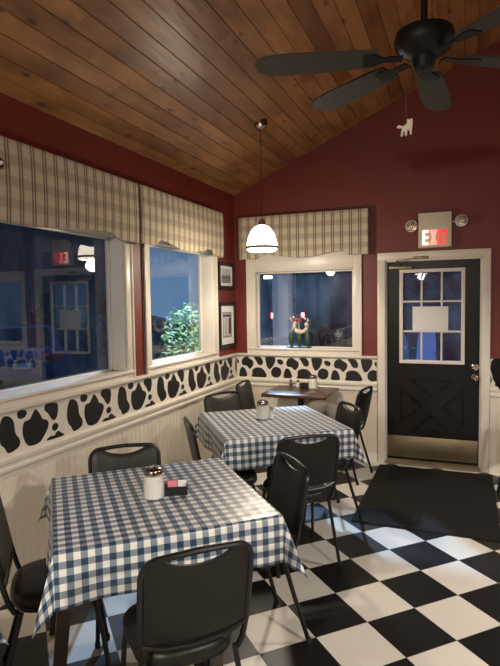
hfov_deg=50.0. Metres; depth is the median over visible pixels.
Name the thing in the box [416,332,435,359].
patio chair
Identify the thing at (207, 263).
window
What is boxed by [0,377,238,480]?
trim
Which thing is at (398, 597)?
floor
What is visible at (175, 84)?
ceiling
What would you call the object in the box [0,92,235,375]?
wall
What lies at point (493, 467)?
baseboard
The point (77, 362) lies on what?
ground
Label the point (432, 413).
door
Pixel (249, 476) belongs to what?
dining chair
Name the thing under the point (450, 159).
wall
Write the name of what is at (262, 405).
shaker
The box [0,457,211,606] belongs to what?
baseboard
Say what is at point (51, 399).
trim
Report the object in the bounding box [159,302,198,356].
bush
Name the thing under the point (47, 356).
tail light
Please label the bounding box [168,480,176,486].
packet
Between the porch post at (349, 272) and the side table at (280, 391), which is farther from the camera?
the porch post at (349, 272)
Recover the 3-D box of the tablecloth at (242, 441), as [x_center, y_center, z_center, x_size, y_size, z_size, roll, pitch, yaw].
[0.159,0.801,4.118,1.090,0.266,1.090,-2,3,-16]
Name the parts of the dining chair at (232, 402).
frame, backrest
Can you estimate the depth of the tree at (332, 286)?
28.79 m
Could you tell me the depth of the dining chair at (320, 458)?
3.26 m
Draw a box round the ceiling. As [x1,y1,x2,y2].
[0,0,499,195]
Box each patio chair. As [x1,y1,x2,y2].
[403,333,408,359]
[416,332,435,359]
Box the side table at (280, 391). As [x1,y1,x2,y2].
[261,385,338,405]
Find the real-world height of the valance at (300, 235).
0.456 m
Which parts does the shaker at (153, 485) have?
lid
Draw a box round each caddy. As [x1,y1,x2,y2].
[165,482,187,495]
[300,382,308,387]
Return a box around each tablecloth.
[0,630,8,645]
[31,458,308,640]
[194,406,368,470]
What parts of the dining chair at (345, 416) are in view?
leg, leg, seat, backrest, frame, leg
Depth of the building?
21.70 m
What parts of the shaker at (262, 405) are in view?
lid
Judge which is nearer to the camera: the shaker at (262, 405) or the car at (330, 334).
the shaker at (262, 405)
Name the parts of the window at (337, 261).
sill, sash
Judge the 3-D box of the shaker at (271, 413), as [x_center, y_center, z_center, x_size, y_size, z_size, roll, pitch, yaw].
[0.165,0.621,4.167,0.042,0.090,0.042,0,4,22]
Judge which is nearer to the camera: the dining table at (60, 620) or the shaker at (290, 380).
the dining table at (60, 620)
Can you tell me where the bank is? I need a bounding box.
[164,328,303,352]
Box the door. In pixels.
[377,248,490,472]
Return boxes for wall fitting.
[0,158,3,168]
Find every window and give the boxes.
[0,222,135,408]
[142,240,218,374]
[246,251,361,355]
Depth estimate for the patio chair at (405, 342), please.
6.38 m
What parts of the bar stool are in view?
backrest, leg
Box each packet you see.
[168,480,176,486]
[178,480,186,486]
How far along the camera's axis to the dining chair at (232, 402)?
4.77 m
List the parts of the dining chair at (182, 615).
leg, seat, seat frame, backrest, leg, leg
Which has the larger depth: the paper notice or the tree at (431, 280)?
the tree at (431, 280)
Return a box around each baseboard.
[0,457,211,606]
[347,451,376,461]
[489,462,499,473]
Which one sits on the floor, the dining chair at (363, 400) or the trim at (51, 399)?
the dining chair at (363, 400)
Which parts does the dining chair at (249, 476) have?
backrest, frame, seat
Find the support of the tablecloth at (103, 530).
on the dining table at (60, 620)
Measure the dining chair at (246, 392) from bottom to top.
0.860 m
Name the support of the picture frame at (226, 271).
attached to the wall at (21, 122)
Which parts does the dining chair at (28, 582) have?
backrest, frame, leg, leg, seat frame, seat, leg, leg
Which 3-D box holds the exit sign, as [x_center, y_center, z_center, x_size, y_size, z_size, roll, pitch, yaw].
[1.773,-0.983,5.105,0.559,0.330,0.110,0,4,22]
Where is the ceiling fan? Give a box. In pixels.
[255,0,499,136]
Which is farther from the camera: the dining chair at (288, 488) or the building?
the building
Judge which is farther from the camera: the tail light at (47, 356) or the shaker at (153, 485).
the tail light at (47, 356)
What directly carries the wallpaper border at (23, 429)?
attached to the wall at (21, 122)
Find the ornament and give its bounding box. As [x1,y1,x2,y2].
[286,316,311,347]
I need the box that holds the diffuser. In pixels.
[247,247,276,251]
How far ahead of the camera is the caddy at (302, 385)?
5.53 m
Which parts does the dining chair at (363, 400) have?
leg, frame, backrest, leg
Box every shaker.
[143,465,164,499]
[256,399,268,418]
[269,407,273,418]
[289,379,292,386]
[309,374,317,388]
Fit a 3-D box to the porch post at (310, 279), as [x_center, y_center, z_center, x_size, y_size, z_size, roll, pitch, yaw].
[0.833,-0.255,7.291,0.160,3.450,0.160,0,4,22]
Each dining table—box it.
[49,608,222,665]
[267,466,272,498]
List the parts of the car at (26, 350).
licence plate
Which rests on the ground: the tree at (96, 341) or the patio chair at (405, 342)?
the tree at (96, 341)
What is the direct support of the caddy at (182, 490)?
on the tablecloth at (103, 530)
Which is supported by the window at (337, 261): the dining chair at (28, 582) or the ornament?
the ornament
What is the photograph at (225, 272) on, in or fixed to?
attached to the picture frame at (226, 271)
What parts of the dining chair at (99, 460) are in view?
leg, frame, backrest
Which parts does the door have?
closer arm, lite frame, crossbuck panel, kick plate, knob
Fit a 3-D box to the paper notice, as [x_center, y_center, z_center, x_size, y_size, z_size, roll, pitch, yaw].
[1.758,-0.141,5.233,0.330,0.235,0.002,0,4,22]
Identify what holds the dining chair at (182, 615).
on the floor
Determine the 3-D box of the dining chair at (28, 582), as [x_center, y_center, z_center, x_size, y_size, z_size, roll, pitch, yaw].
[-0.877,1.105,2.373,0.506,0.860,0.428,-2,4,-19]
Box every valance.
[0,136,138,243]
[138,184,223,257]
[238,208,369,259]
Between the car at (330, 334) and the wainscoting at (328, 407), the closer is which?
the wainscoting at (328, 407)
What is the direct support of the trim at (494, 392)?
attached to the wall at (450, 159)
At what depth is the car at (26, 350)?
11.67 m
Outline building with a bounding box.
[0,223,106,349]
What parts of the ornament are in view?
stem, stem, stem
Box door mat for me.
[350,464,499,542]
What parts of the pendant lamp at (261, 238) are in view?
cord, lamp shade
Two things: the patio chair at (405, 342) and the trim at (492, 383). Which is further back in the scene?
the patio chair at (405, 342)
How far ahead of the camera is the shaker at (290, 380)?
5.61 m
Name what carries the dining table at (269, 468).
on the floor
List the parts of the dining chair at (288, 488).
seat frame, leg, backrest, frame, leg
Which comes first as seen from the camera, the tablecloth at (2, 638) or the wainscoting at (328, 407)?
the tablecloth at (2, 638)
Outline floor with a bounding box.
[0,459,499,665]
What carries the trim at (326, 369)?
attached to the wall at (450, 159)
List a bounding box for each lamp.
[246,118,277,251]
[263,274,271,344]
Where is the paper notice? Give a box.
[413,306,447,330]
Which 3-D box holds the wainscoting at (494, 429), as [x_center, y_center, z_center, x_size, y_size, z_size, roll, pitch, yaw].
[4.196,0.946,4.307,4.153,0.600,0.003,0,4,22]
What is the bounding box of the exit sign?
[405,211,467,247]
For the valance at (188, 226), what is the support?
attached to the wall at (21, 122)
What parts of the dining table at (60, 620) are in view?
leg, leg, leg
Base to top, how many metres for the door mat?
0.010 m
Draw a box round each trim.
[0,353,237,414]
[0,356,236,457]
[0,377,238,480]
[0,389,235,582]
[237,355,376,382]
[238,353,376,358]
[238,377,376,394]
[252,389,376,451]
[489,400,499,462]
[490,362,497,387]
[490,387,499,400]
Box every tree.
[78,314,179,354]
[260,271,347,327]
[403,271,460,346]
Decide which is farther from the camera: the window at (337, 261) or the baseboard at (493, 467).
the window at (337, 261)
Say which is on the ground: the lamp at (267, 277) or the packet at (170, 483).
the lamp at (267, 277)
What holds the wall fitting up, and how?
attached to the valance at (39, 188)
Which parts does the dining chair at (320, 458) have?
leg, seat, seat frame, frame, backrest, leg, leg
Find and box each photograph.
[221,268,230,282]
[223,312,231,337]
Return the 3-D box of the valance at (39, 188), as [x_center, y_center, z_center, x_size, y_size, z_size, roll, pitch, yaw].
[-1.318,-0.820,2.938,0.103,0.450,2.362,0,4,22]
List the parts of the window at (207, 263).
sash, sill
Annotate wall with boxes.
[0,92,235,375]
[234,40,499,461]
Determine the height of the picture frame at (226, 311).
0.490 m
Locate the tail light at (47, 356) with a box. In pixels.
[44,353,62,360]
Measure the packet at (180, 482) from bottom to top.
0.062 m
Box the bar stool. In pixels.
[490,358,499,491]
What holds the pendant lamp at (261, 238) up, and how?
hanging from the ceiling
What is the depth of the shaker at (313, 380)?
5.47 m
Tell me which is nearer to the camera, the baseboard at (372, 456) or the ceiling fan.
the ceiling fan
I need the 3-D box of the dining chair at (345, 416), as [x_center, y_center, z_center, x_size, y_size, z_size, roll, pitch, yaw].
[0.557,0.981,4.124,0.506,0.860,0.428,-2,3,-16]
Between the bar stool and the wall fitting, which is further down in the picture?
the bar stool
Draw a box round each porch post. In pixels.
[272,273,293,345]
[304,272,318,345]
[348,271,351,346]
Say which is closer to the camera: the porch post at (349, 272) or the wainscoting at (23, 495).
the wainscoting at (23, 495)
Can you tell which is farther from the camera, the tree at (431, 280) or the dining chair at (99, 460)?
the tree at (431, 280)
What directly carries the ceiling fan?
hanging from the ceiling
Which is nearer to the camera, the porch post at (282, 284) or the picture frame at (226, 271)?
the picture frame at (226, 271)
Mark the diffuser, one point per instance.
(251, 249)
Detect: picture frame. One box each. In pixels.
[218,261,234,289]
[218,302,236,348]
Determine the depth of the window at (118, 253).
4.03 m
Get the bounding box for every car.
[0,323,65,379]
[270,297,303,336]
[271,321,460,360]
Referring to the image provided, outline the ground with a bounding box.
[0,323,198,389]
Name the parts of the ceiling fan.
blade, blade, pull chain, down rod, blade, blade, blade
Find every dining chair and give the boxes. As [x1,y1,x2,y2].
[0,496,111,665]
[88,443,160,648]
[121,540,253,665]
[183,416,256,490]
[203,391,242,458]
[235,380,255,409]
[253,452,311,644]
[262,434,341,577]
[301,401,362,529]
[350,386,372,485]
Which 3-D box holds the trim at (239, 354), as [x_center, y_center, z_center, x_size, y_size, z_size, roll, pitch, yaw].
[0.562,0.243,5.710,1.555,0.030,0.034,0,4,22]
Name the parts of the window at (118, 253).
sill, casing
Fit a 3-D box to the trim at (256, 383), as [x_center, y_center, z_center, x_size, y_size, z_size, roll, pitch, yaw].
[0.567,0.561,5.727,1.555,0.123,0.038,0,4,22]

